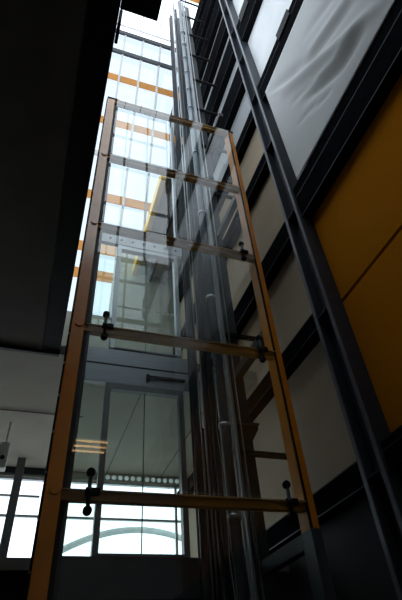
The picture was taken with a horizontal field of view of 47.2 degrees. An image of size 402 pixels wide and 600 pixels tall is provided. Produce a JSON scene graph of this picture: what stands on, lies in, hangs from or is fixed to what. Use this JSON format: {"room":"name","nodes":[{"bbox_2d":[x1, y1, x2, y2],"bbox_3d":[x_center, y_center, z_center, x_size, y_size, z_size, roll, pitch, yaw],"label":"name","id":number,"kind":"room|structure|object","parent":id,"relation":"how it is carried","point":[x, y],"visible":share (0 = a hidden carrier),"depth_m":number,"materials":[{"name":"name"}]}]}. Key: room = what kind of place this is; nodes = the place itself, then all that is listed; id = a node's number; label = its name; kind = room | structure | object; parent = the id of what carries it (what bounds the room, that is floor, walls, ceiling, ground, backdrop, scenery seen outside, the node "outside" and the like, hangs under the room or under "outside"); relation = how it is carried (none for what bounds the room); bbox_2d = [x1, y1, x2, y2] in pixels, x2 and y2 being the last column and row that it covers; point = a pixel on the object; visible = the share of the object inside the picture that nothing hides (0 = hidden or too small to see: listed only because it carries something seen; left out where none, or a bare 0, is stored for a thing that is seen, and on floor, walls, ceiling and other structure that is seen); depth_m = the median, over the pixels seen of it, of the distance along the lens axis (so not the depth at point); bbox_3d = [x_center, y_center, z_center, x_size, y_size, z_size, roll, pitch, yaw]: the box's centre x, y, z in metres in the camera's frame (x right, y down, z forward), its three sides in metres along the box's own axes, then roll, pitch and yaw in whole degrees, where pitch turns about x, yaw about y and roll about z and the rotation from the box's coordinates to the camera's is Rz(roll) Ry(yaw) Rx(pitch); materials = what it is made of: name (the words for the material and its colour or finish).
{"room":"building atrium","nodes":[
{"label":"building atrium","id":0,"kind":"room"},
{"bbox_2d":[0,0,120,356],"bbox_3d":[-3.603,-2.746,3.196,6.000,0.410,9.055,10,-44,-16],"label":"ceiling","id":1,"kind":"structure","parent":0,"point":[55,55],"depth_m":4.52,"materials":[{"name":"paint"}]},
{"bbox_2d":[114,9,122,43],"bbox_3d":[-0.701,-2.326,3.912,0.028,0.320,0.180,10,-44,-16],"label":"bracket","id":2,"kind":"object","parent":1,"relation":"attached to","point":[121,10],"visible":0.96,"depth_m":3.81,"materials":[{"name":"black metal"}]},
{"bbox_2d":[120,0,161,20],"bbox_3d":[-0.472,-2.476,3.724,0.311,0.180,0.283,10,-44,-16],"label":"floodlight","id":3,"kind":"object","parent":1,"relation":"attached to","point":[150,9],"visible":1,"depth_m":3.71,"materials":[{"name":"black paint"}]},
{"bbox_2d":[61,311,172,354],"bbox_3d":[-2.568,2.228,12.111,4.260,4.480,0.200,10,-44,-16],"label":"wall","id":4,"kind":"structure","parent":0,"point":[94,341],"depth_m":13.11,"materials":[{"name":"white paint"}]},
{"bbox_2d":[108,35,176,316],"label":"window","id":5,"kind":"structure","parent":4,"relation":"in","point":[124,42],"depth_m":17.14,"materials":[{"name":"clear glass"}]},
{"bbox_2d":[73,266,112,282],"bbox_3d":[-2.561,-0.639,14.121,3.980,0.349,0.120,10,-44,-16],"label":"board","id":6,"kind":"object","parent":5,"relation":"attached to","point":[102,276],"visible":0.02,"depth_m":13.97,"materials":[{"name":"wood"}]},
{"bbox_2d":[78,240,116,256],"bbox_3d":[-2.548,-1.493,14.593,3.980,0.349,0.120,10,-44,-16],"label":"board","id":7,"kind":"object","parent":5,"relation":"attached to","point":[105,249],"visible":0.02,"depth_m":14.44,"materials":[{"name":"wood"}]},
{"bbox_2d":[87,189,150,210],"bbox_3d":[-2.519,-3.322,15.603,3.980,0.349,0.120,10,-44,-16],"label":"board","id":8,"kind":"object","parent":5,"relation":"attached to","point":[111,198],"visible":0.29,"depth_m":15.58,"materials":[{"name":"wood"}]},
{"bbox_2d":[94,149,184,172],"bbox_3d":[-2.484,-4.957,16.474,3.980,0.207,0.138,10,-44,-16],"label":"purlin","id":9,"kind":"object","parent":5,"relation":"attached to","point":[96,151],"visible":0.02,"depth_m":16.45,"materials":[{"name":"grey metal"}]},
{"bbox_2d":[100,115,182,144],"bbox_3d":[-2.469,-6.469,17.341,3.980,0.349,0.120,10,-44,-16],"label":"board","id":10,"kind":"object","parent":5,"relation":"attached to","point":[120,124],"visible":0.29,"depth_m":17.40,"materials":[{"name":"wood"}]},
{"bbox_2d":[108,72,179,99],"bbox_3d":[-2.434,-8.684,18.564,3.980,0.349,0.120,10,-44,-16],"label":"board","id":11,"kind":"object","parent":5,"relation":"attached to","point":[112,76],"visible":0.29,"depth_m":18.55,"materials":[{"name":"orange wood"}]},
{"bbox_2d":[112,47,177,72],"bbox_3d":[-2.402,-10.099,19.314,3.980,0.207,0.138,10,-44,-16],"label":"purlin","id":12,"kind":"object","parent":5,"relation":"attached to","point":[115,50],"visible":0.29,"depth_m":19.25,"materials":[{"name":"grey metal"}]},
{"bbox_2d":[116,28,175,51],"bbox_3d":[-2.384,-11.258,19.954,3.980,0.207,0.138,10,-44,-16],"label":"purlin","id":13,"kind":"object","parent":5,"relation":"attached to","point":[130,35],"visible":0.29,"depth_m":19.90,"materials":[{"name":"grey metal"}]},
{"bbox_2d":[0,345,256,488],"bbox_3d":[-4.138,2.131,8.268,9.360,0.340,4.640,10,-44,-16],"label":"ceiling","id":14,"kind":"structure","parent":0,"point":[28,381],"depth_m":8.77,"materials":[{"name":"paint"}]},
{"bbox_2d":[0,422,11,471],"bbox_3d":[-3.471,2.580,8.170,0.160,0.880,0.205,10,-44,-16],"label":"speaker","id":15,"kind":"object","parent":14,"relation":"hanging from","point":[4,446],"visible":1,"depth_m":8.01},
{"bbox_2d":[0,409,82,417],"bbox_3d":[-5.059,1.645,7.617,6.100,0.024,0.024,10,-44,-16],"label":"conduit","id":16,"kind":"object","parent":14,"relation":"attached to","point":[0,409],"visible":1,"depth_m":8.19,"materials":[{"name":"grey metal"}]},
{"bbox_2d":[0,557,289,571],"bbox_3d":[-3.954,4.231,6.349,9.360,0.120,4.650,10,-44,-16],"label":"floor","id":17,"kind":"structure","parent":0,"point":[6,563],"depth_m":5.09,"materials":[{"name":"black"}]},
{"bbox_2d":[0,457,25,556],"bbox_3d":[-3.657,4.363,8.688,0.160,2.790,0.160,10,-44,-16],"label":"steel column","id":18,"kind":"structure","parent":17,"relation":"on","point":[13,500],"depth_m":8.90,"materials":[{"name":"grey metal"}]},
{"bbox_2d":[0,571,292,599],"bbox_3d":[-3.177,3.936,3.823,9.360,2.940,0.200,10,-44,-16],"label":"wall","id":19,"kind":"structure","parent":0,"point":[13,584],"depth_m":5.05,"materials":[{"name":"black"}]},
{"bbox_2d":[116,253,180,335],"bbox_3d":[-1.584,-0.312,14.193,1.980,2.843,0.816,10,-44,-16],"label":"wall","id":20,"kind":"structure","parent":0,"point":[132,289],"depth_m":13.89,"materials":[{"name":"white paint"}]},
{"bbox_2d":[132,175,217,284],"bbox_3d":[-0.800,-1.889,13.266,1.640,0.520,3.600,10,-44,-16],"label":"ceiling","id":21,"kind":"structure","parent":0,"point":[159,220],"depth_m":12.85,"materials":[{"name":"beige paint"}]},
{"bbox_2d":[170,1,400,524],"bbox_3d":[1.410,-4.799,10.789,0.240,24.600,13.700,10,-44,-16],"label":"wall","id":22,"kind":"structure","parent":0,"point":[174,144],"depth_m":18.61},
{"bbox_2d":[121,0,185,41],"bbox_3d":[-0.901,-15.355,17.241,4.000,0.105,10.210,10,-44,-16],"label":"window","id":23,"kind":"structure","parent":22,"relation":"in","point":[122,25],"depth_m":20.55,"materials":[{"name":"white glass"}]},
{"bbox_2d":[200,15,222,85],"bbox_3d":[0.349,-8.270,16.024,0.050,1.022,3.372,10,-44,-16],"label":"wall panel","id":24,"kind":"object","parent":22,"relation":"attached to","point":[222,15],"visible":0.03,"depth_m":16.04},
{"bbox_2d":[204,36,229,109],"bbox_3d":[0.476,-6.809,14.693,0.050,1.022,3.372,10,-44,-16],"label":"wall panel","id":25,"kind":"object","parent":22,"relation":"attached to","point":[228,36],"visible":0.03,"depth_m":14.67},
{"bbox_2d":[180,128,263,329],"bbox_3d":[0.350,-1.269,11.767,0.050,1.497,6.672,10,-44,-16],"label":"wall panel","id":26,"kind":"object","parent":22,"relation":"attached to","point":[254,152],"visible":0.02,"depth_m":10.35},
{"bbox_2d":[208,60,237,140],"bbox_3d":[0.606,-5.324,13.341,0.050,1.088,3.372,10,-44,-16],"label":"wall panel","id":27,"kind":"object","parent":22,"relation":"attached to","point":[236,63],"visible":0.04,"depth_m":13.13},
{"bbox_2d":[213,92,250,181],"bbox_3d":[0.747,-3.705,11.866,0.050,1.517,3.372,10,-44,-16],"label":"wall panel","id":28,"kind":"object","parent":22,"relation":"attached to","point":[243,112],"visible":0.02,"depth_m":11.67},
{"bbox_2d":[181,173,284,363],"bbox_3d":[0.477,0.192,10.436,0.050,1.867,6.672,10,-44,-16],"label":"wall panel","id":29,"kind":"object","parent":22,"relation":"attached to","point":[267,218],"visible":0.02,"depth_m":9.08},
{"bbox_2d":[233,0,243,17],"bbox_3d":[2.096,-10.542,11.320,0.050,2.500,6.485,10,-44,-16],"label":"wall panel","id":30,"kind":"object","parent":22,"relation":"attached to","point":[237,3],"visible":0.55,"depth_m":13.54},
{"bbox_2d":[187,250,311,478],"bbox_3d":[0.614,1.758,9.009,0.050,1.586,6.672,10,-44,-16],"label":"wall panel","id":31,"kind":"object","parent":22,"relation":"attached to","point":[288,299],"visible":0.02,"depth_m":7.42,"materials":[{"name":"grey"}]},
{"bbox_2d":[248,0,291,77],"bbox_3d":[2.337,-7.776,8.800,0.050,2.800,6.485,10,-44,-16],"label":"wall panel","id":32,"kind":"object","parent":22,"relation":"attached to","point":[262,39],"visible":0.55,"depth_m":10.62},
{"bbox_2d":[188,340,356,557],"bbox_3d":[0.739,3.193,7.702,0.050,1.774,6.672,10,-44,-16],"label":"wall panel","id":33,"kind":"object","parent":22,"relation":"attached to","point":[326,444],"visible":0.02,"depth_m":6.21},
{"bbox_2d":[288,496,397,599],"bbox_3d":[0.917,5.231,5.846,0.050,3.220,6.672,10,-44,-16],"label":"wall panel","id":34,"kind":"object","parent":22,"relation":"attached to","point":[359,569],"visible":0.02,"depth_m":4.88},
{"bbox_2d":[312,74,401,299],"bbox_3d":[2.776,-2.735,4.209,0.050,1.664,6.485,10,-44,-16],"label":"wall panel","id":35,"kind":"object","parent":22,"relation":"attached to","point":[359,217],"visible":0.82,"depth_m":5.72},
{"bbox_2d":[343,230,401,432],"bbox_3d":[2.893,-1.390,2.983,0.050,1.888,6.485,10,-44,-16],"label":"wall panel","id":36,"kind":"object","parent":22,"relation":"attached to","point":[373,308],"visible":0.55,"depth_m":5.02,"materials":[{"name":"orange wood"}]},
{"bbox_3d":[-1.527,2.103,-0.367,9.600,0.200,9.200,10,-44,-16],"label":"floor","id":37,"kind":"structure","parent":0,"visible":0},
{"bbox_2d":[24,96,118,599],"bbox_3d":[-1.352,0.063,5.268,0.235,10.360,0.218,10,-44,-16],"label":"column","id":38,"kind":"structure","parent":37,"relation":"on","point":[46,550],"depth_m":4.33,"materials":[{"name":"paint"}]},
{"bbox_2d":[107,154,239,193],"bbox_3d":[-0.420,-2.081,7.642,2.275,0.085,0.105,10,-44,-16],"label":"bar","id":39,"kind":"object","parent":38,"relation":"attached to","point":[118,160],"visible":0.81,"depth_m":7.61,"materials":[{"name":"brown metal"}]},
{"bbox_2d":[98,222,253,262],"bbox_3d":[-0.309,-0.797,6.473,2.275,0.085,0.105,10,-44,-16],"label":"bar","id":40,"kind":"object","parent":38,"relation":"attached to","point":[107,228],"visible":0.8,"depth_m":6.42,"materials":[{"name":"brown metal"}]},
{"bbox_2d":[238,241,248,260],"bbox_3d":[0.630,-0.712,6.674,0.127,0.384,0.060,10,-44,-16],"label":"glass clamp","id":41,"kind":"object","parent":40,"relation":"attached to","point":[243,251],"visible":1,"depth_m":6.66,"materials":[{"name":"black metal"}]},
{"bbox_2d":[84,322,274,360],"bbox_3d":[-0.196,0.494,5.297,2.275,0.085,0.105,10,-44,-16],"label":"bar","id":42,"kind":"object","parent":38,"relation":"attached to","point":[94,329],"visible":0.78,"depth_m":5.25,"materials":[{"name":"brown wood"}]},
{"bbox_2d":[100,311,113,340],"bbox_3d":[-1.011,0.273,4.995,0.127,0.384,0.060,10,-44,-16],"label":"glass clamp","id":43,"kind":"object","parent":42,"relation":"attached to","point":[106,314],"visible":1,"depth_m":4.98,"materials":[{"name":"black metal"}]},
{"bbox_2d":[255,335,267,362],"bbox_3d":[0.743,0.579,5.498,0.127,0.384,0.060,10,-44,-16],"label":"glass clamp","id":44,"kind":"object","parent":42,"relation":"attached to","point":[262,359],"visible":1,"depth_m":5.48,"materials":[{"name":"black metal"}]},
{"bbox_2d":[61,488,305,512],"bbox_3d":[-0.082,1.800,4.107,2.275,0.085,0.105,10,-44,-16],"label":"bar","id":45,"kind":"object","parent":38,"relation":"attached to","point":[73,495],"visible":0.8,"depth_m":4.06,"materials":[{"name":"brown metal"}]},
{"bbox_2d":[82,467,99,515],"bbox_3d":[-0.897,1.579,3.805,0.127,0.384,0.060,10,-44,-16],"label":"glass clamp","id":46,"kind":"object","parent":45,"relation":"attached to","point":[90,491],"visible":1,"depth_m":3.79,"materials":[{"name":"black metal"}]},
{"bbox_2d":[282,480,298,523],"bbox_3d":[0.857,1.885,4.309,0.127,0.384,0.060,10,-44,-16],"label":"glass clamp","id":47,"kind":"object","parent":45,"relation":"attached to","point":[292,518],"visible":1,"depth_m":4.30,"materials":[{"name":"black metal"}]},
{"bbox_2d":[169,15,211,599],"bbox_3d":[-0.524,-3.277,11.531,0.120,23.600,0.120,10,-44,-16],"label":"steel column","id":48,"kind":"structure","parent":37,"relation":"on","point":[201,520],"depth_m":7.19,"materials":[{"name":"grey metal"}]},
{"bbox_2d":[171,0,213,599],"bbox_3d":[-0.448,-3.581,10.460,0.024,22.600,0.024,10,-44,-16],"label":"rope","id":49,"kind":"object","parent":37,"relation":"on","point":[207,517],"visible":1,"depth_m":6.13,"materials":[{"name":"metal"}]},
{"bbox_2d":[172,0,218,599],"bbox_3d":[-0.401,-3.573,10.474,0.024,22.600,0.024,10,-44,-16],"label":"rope","id":50,"kind":"object","parent":37,"relation":"on","point":[212,527],"visible":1,"depth_m":6.13,"materials":[{"name":"metal"}]},
{"bbox_2d":[173,3,221,599],"bbox_3d":[-0.369,-3.425,10.639,0.032,22.600,0.032,10,-44,-16],"label":"rope","id":51,"kind":"object","parent":37,"relation":"on","point":[207,435],"visible":0.76,"depth_m":6.37,"materials":[{"name":"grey metal"}]},
{"bbox_2d":[174,9,229,599],"bbox_3d":[-0.284,-3.301,10.784,0.090,22.600,0.070,10,-44,-16],"label":"rail","id":52,"kind":"object","parent":37,"relation":"on","point":[225,589],"visible":1,"depth_m":6.61,"materials":[{"name":"grey metal"}]},
{"bbox_2d":[175,17,236,599],"bbox_3d":[-0.259,-3.231,11.607,0.200,23.600,0.120,10,-44,-16],"label":"steel column","id":53,"kind":"structure","parent":37,"relation":"on","point":[214,398],"depth_m":7.48,"materials":[{"name":"grey metal"}]},
{"bbox_2d":[202,428,216,599],"bbox_3d":[0.186,3.694,5.264,0.120,4.800,0.030,10,-44,-16],"label":"pipe","id":54,"kind":"object","parent":37,"relation":"on","point":[205,460],"visible":0.2,"depth_m":5.94,"materials":[{"name":"metal"}]},
{"bbox_2d":[178,0,249,599],"bbox_3d":[-0.132,-3.358,10.363,0.168,22.100,0.168,-21,-45,17],"label":"standpipe","id":55,"kind":"object","parent":37,"relation":"on","point":[235,517],"visible":0.88,"depth_m":6.19,"materials":[{"name":"metal"}]},
{"bbox_2d":[181,1,256,599],"bbox_3d":[-0.020,-3.467,10.626,0.065,22.600,0.070,10,-44,-16],"label":"rail","id":56,"kind":"object","parent":37,"relation":"on","point":[251,581],"visible":0.94,"depth_m":6.35,"materials":[{"name":"grey metal"}]},
{"bbox_2d":[183,5,258,599],"bbox_3d":[-0.013,-3.611,10.468,0.018,22.600,0.018,10,-44,-16],"label":"rope","id":57,"kind":"object","parent":37,"relation":"on","point":[183,5],"visible":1,"depth_m":6.10,"materials":[{"name":"metal"}]},
{"bbox_2d":[212,367,235,599],"bbox_3d":[0.339,2.746,4.397,0.102,5.002,0.048,10,-44,-16],"label":"cable","id":58,"kind":"object","parent":37,"relation":"on","point":[212,367],"visible":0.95,"depth_m":5.04,"materials":[{"name":"metal"}]},
{"bbox_2d":[184,0,264,599],"bbox_3d":[0.029,-3.710,10.364,0.018,22.600,0.018,10,-44,-16],"label":"rope","id":59,"kind":"object","parent":37,"relation":"on","point":[184,0],"visible":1,"depth_m":5.95,"materials":[{"name":"metal"}]},
{"bbox_2d":[219,422,236,595],"bbox_3d":[0.394,3.109,4.280,0.102,4.302,0.048,10,-44,-16],"label":"cable","id":60,"kind":"object","parent":37,"relation":"on","point":[219,422],"visible":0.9,"depth_m":4.87,"materials":[{"name":"metal"}]},
{"bbox_2d":[184,6,275,599],"bbox_3d":[0.148,-3.325,10.799,0.340,22.600,0.230,10,-44,-16],"label":"rail","id":61,"kind":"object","parent":37,"relation":"on","point":[249,429],"depth_m":6.50,"materials":[{"name":"grey metal"}]},
{"bbox_2d":[197,144,226,153],"bbox_3d":[0.306,-3.620,11.017,0.880,0.070,0.055,10,-44,-16],"label":"bracket","id":62,"kind":"object","parent":61,"relation":"attached to","point":[213,148],"visible":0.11,"depth_m":11.01,"materials":[{"name":"grey metal"}]},
{"bbox_2d":[207,190,232,199],"bbox_3d":[0.428,-2.219,9.740,0.880,0.070,0.055,10,-44,-16],"label":"bracket","id":63,"kind":"object","parent":61,"relation":"attached to","point":[226,196],"visible":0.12,"depth_m":9.71,"materials":[{"name":"black metal"}]},
{"bbox_2d":[219,332,255,341],"bbox_3d":[0.672,0.585,7.187,0.880,0.070,0.055,10,-44,-16],"label":"bracket","id":64,"kind":"object","parent":61,"relation":"attached to","point":[232,335],"visible":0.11,"depth_m":7.15,"materials":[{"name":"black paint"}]},
{"bbox_2d":[233,449,286,459],"bbox_3d":[0.794,1.986,5.910,0.880,0.070,0.055,10,-44,-16],"label":"bracket","id":65,"kind":"object","parent":61,"relation":"attached to","point":[249,453],"visible":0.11,"depth_m":5.89,"materials":[{"name":"black paint"}]},
{"bbox_2d":[224,130,336,599],"bbox_3d":[0.887,0.455,5.912,0.130,10.360,0.214,10,-44,-16],"label":"column","id":66,"kind":"structure","parent":37,"relation":"on","point":[320,577],"depth_m":5.07,"materials":[{"name":"paint"}]},
{"bbox_2d":[115,99,227,137],"bbox_3d":[-0.546,-3.527,8.959,2.275,0.085,0.105,10,-44,-16],"label":"bar","id":67,"kind":"object","parent":66,"relation":"attached to","point":[121,104],"visible":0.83,"depth_m":8.93,"materials":[{"name":"brown metal"}]},
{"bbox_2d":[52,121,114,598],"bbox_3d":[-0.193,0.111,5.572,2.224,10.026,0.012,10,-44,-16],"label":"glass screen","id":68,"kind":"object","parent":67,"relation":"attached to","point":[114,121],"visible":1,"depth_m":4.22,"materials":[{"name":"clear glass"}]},
{"bbox_2d":[219,0,401,599],"bbox_3d":[1.191,-4.974,10.576,0.229,24.600,0.351,10,-44,-16],"label":"steel post","id":69,"kind":"object","parent":37,"relation":"on","point":[366,425],"visible":0.94,"depth_m":5.57,"materials":[{"name":"metal"}]},
{"bbox_2d":[186,0,206,50],"bbox_3d":[-0.076,-11.941,19.320,0.176,0.958,3.372,10,-44,-16],"label":"steel beam","id":70,"kind":"structure","parent":69,"relation":"attached to","point":[199,14],"depth_m":19.16,"materials":[{"name":"metal"}]},
{"bbox_2d":[180,0,200,7],"bbox_3d":[-0.427,-12.031,18.678,0.880,0.070,0.055,10,-44,-16],"label":"bracket","id":71,"kind":"object","parent":70,"relation":"attached to","point":[195,5],"visible":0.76,"depth_m":18.67,"materials":[{"name":"metal"}]},
{"bbox_2d":[188,0,215,76],"bbox_3d":[0.051,-10.480,17.989,0.176,0.958,3.372,10,-44,-16],"label":"steel beam","id":72,"kind":"structure","parent":69,"relation":"attached to","point":[210,4],"depth_m":17.60,"materials":[{"name":"metal"}]},
{"bbox_2d":[182,15,203,23],"bbox_3d":[-0.305,-10.629,17.401,0.880,0.070,0.055,10,-44,-16],"label":"bracket","id":73,"kind":"object","parent":72,"relation":"attached to","point":[188,17],"visible":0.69,"depth_m":17.39,"materials":[{"name":"metal"}]},
{"bbox_2d":[191,0,222,93],"bbox_3d":[0.178,-9.019,16.658,0.176,0.958,3.372,10,-44,-16],"label":"steel beam","id":74,"kind":"structure","parent":69,"relation":"attached to","point":[217,13],"depth_m":16.14,"materials":[{"name":"metal"}]},
{"bbox_2d":[187,33,207,41],"bbox_3d":[-0.183,-9.227,16.124,0.880,0.070,0.055,10,-44,-16],"label":"bracket","id":75,"kind":"object","parent":74,"relation":"attached to","point":[189,34],"visible":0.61,"depth_m":16.11,"materials":[{"name":"black metal"}]},
{"bbox_2d":[194,17,228,119],"bbox_3d":[0.306,-7.558,15.328,0.176,0.958,3.372,10,-44,-16],"label":"steel beam","id":76,"kind":"structure","parent":69,"relation":"attached to","point":[222,35],"depth_m":14.81,"materials":[{"name":"metal"}]},
{"bbox_2d":[190,53,211,62],"bbox_3d":[-0.061,-7.826,14.848,0.880,0.070,0.055,10,-44,-16],"label":"bracket","id":77,"kind":"object","parent":76,"relation":"attached to","point":[193,55],"visible":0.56,"depth_m":14.84,"materials":[{"name":"black metal"}]},
{"bbox_2d":[196,38,235,137],"bbox_3d":[0.433,-6.098,13.997,0.176,0.958,3.372,10,-44,-16],"label":"steel beam","id":78,"kind":"structure","parent":69,"relation":"attached to","point":[228,62],"depth_m":13.45,"materials":[{"name":"metal"}]},
{"bbox_2d":[193,78,216,87],"bbox_3d":[0.061,-6.424,13.571,0.880,0.070,0.055,10,-44,-16],"label":"bracket","id":79,"kind":"object","parent":78,"relation":"attached to","point":[195,79],"visible":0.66,"depth_m":13.57,"materials":[{"name":"black metal"}]},
{"bbox_2d":[179,110,255,302],"bbox_3d":[0.184,-1.962,12.351,0.176,0.331,6.672,10,-44,-16],"label":"steel beam","id":80,"kind":"structure","parent":69,"relation":"attached to","point":[249,128],"depth_m":10.66,"materials":[{"name":"metal"}]},
{"bbox_2d":[173,153,269,354],"bbox_3d":[0.301,-0.626,11.133,0.176,0.298,6.672,10,-44,-16],"label":"steel beam","id":81,"kind":"structure","parent":69,"relation":"attached to","point":[262,171],"depth_m":9.48,"materials":[{"name":"metal"}]},
{"bbox_2d":[210,67,245,172],"bbox_3d":[0.562,-4.613,12.645,0.176,0.892,3.372,10,-44,-16],"label":"steel beam","id":82,"kind":"structure","parent":69,"relation":"attached to","point":[237,90],"depth_m":12.01,"materials":[{"name":"metal"}]},
{"bbox_2d":[197,107,223,116],"bbox_3d":[0.184,-5.022,12.294,0.880,0.070,0.055,10,-44,-16],"label":"bracket","id":83,"kind":"object","parent":82,"relation":"attached to","point":[199,109],"visible":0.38,"depth_m":12.27,"materials":[{"name":"black metal"}]},
{"bbox_2d":[177,313,319,494],"bbox_3d":[0.566,2.422,8.357,0.176,0.265,6.672,10,-44,-16],"label":"steel beam","id":84,"kind":"structure","parent":69,"relation":"attached to","point":[307,337],"depth_m":6.67,"materials":[{"name":"metal"}]},
{"bbox_2d":[237,0,262,42],"bbox_3d":[2.105,-9.233,10.080,0.176,1.100,6.485,10,-44,-16],"label":"steel beam","id":85,"kind":"structure","parent":69,"relation":"attached to","point":[245,28],"depth_m":11.71,"materials":[{"name":"metal"}]},
{"bbox_2d":[238,0,248,22],"bbox_3d":[1.128,-7.674,12.159,0.040,0.520,0.500,10,-44,-16],"label":"clip","id":86,"kind":"object","parent":85,"relation":"attached to","point":[245,4],"visible":1,"depth_m":12.10,"materials":[{"name":"black paint"}]},
{"bbox_2d":[219,221,292,362],"bbox_3d":[0.443,1.008,9.645,0.176,0.397,6.672,10,-44,-16],"label":"steel beam","id":87,"kind":"structure","parent":69,"relation":"attached to","point":[281,247],"depth_m":7.91,"materials":[{"name":"metal"}]},
{"bbox_2d":[257,0,303,102],"bbox_3d":[2.342,-6.511,7.600,0.176,0.680,6.485,10,-44,-16],"label":"steel beam","id":88,"kind":"structure","parent":69,"relation":"attached to","point":[295,6],"depth_m":9.22,"materials":[{"name":"metal"}]},
{"bbox_2d":[276,9,290,40],"bbox_3d":[1.619,-5.423,9.082,0.040,0.300,0.500,10,-44,-16],"label":"clip","id":89,"kind":"object","parent":88,"relation":"attached to","point":[287,14],"visible":1,"depth_m":9.03,"materials":[{"name":"black paint"}]},
{"bbox_2d":[265,0,395,178],"bbox_3d":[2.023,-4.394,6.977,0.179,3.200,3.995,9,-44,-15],"label":"wall panel","id":90,"kind":"object","parent":88,"relation":"hanging from","point":[328,41],"visible":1,"depth_m":7.22,"materials":[{"name":"grey fabric"}]},
{"bbox_2d":[244,461,366,559],"bbox_3d":[0.698,3.927,6.986,0.176,0.265,6.672,10,-44,-16],"label":"steel beam","id":91,"kind":"structure","parent":69,"relation":"attached to","point":[347,488],"depth_m":5.18,"materials":[{"name":"metal"}]},
{"bbox_2d":[293,0,401,218],"bbox_3d":[2.593,-3.626,4.973,0.176,0.700,6.485,10,-44,-16],"label":"steel beam","id":92,"kind":"structure","parent":69,"relation":"attached to","point":[380,70],"depth_m":6.04,"materials":[{"name":"metal"}]},
{"bbox_2d":[379,425,401,470],"bbox_3d":[2.856,-0.609,2.224,0.176,0.280,6.485,10,-44,-16],"label":"steel beam","id":93,"kind":"structure","parent":69,"relation":"attached to","point":[391,445],"depth_m":4.33,"materials":[{"name":"metal"}]},
{"bbox_3d":[-1.955,1.305,6.528,0.100,10.300,0.120,10,-44,-16],"label":"steel column","id":94,"kind":"structure","parent":37,"relation":"on","visible":0},
{"bbox_2d":[57,556,200,599],"bbox_3d":[-0.871,3.528,4.950,1.830,1.360,0.100,10,-44,-16],"label":"wall","id":95,"kind":"structure","parent":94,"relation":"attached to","point":[81,577],"depth_m":5.25,"materials":[{"name":"grey metal"}]},
{"bbox_2d":[84,346,188,393],"bbox_3d":[-1.076,1.066,7.161,1.830,0.610,0.150,10,-44,-16],"label":"fascia","id":96,"kind":"object","parent":94,"relation":"attached to","point":[103,365],"visible":0.84,"depth_m":7.15,"materials":[{"name":"metal"}]},
{"bbox_2d":[90,382,190,557],"bbox_3d":[-0.989,2.170,6.187,1.830,2.320,0.120,10,-44,-16],"label":"door","id":97,"kind":"structure","parent":94,"relation":"attached to","point":[110,387],"depth_m":6.20,"materials":[{"name":"grey metal"}]},
{"bbox_2d":[101,233,181,259],"bbox_3d":[-1.280,-1.161,9.221,1.830,0.430,0.100,10,-44,-16],"label":"fascia","id":98,"kind":"object","parent":94,"relation":"attached to","point":[107,239],"visible":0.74,"depth_m":9.13,"materials":[{"name":"metal"}]},
{"bbox_2d":[170,127,177,237],"bbox_3d":[-0.675,-2.991,11.205,0.060,4.840,0.100,10,-44,-16],"label":"steel column","id":99,"kind":"structure","parent":98,"relation":"on","point":[171,128],"depth_m":10.74,"materials":[{"name":"metal"}]},
{"bbox_2d":[108,245,181,358],"bbox_3d":[-1.185,-0.072,8.230,1.830,2.480,0.120,10,-44,-16],"label":"door","id":100,"kind":"structure","parent":94,"relation":"attached to","point":[120,249],"depth_m":8.30,"materials":[{"name":"metal"}]},
{"bbox_3d":[-7.037,0.468,1.813,0.200,5.850,13.500,10,-44,-16],"label":"wall","id":101,"kind":"structure","parent":0,"visible":0},
{"bbox_2d":[0,476,180,553],"bbox_3d":[-4.742,4.625,8.747,9.300,2.622,0.060,10,-44,-16],"label":"window","id":102,"kind":"structure","parent":101,"relation":"in","point":[176,521],"depth_m":10.04,"materials":[{"name":"metal"}]},
{"label":"outside","id":103,"kind":"structure","parent":0,"visible":0},
{"bbox_3d":[-2.916,10.318,11.234,20.000,0.250,9.200,10,-44,-16],"label":"floor","id":104,"kind":"structure","parent":103,"visible":0},
{"bbox_2d":[63,527,180,552],"bbox_3d":[-1.619,7.726,11.527,10.696,3.828,0.170,10,-44,-16],"label":"arch","id":105,"kind":"object","parent":104,"relation":"on","point":[123,530],"visible":0.39,"depth_m":12.55,"materials":[{"name":"grey metal"}]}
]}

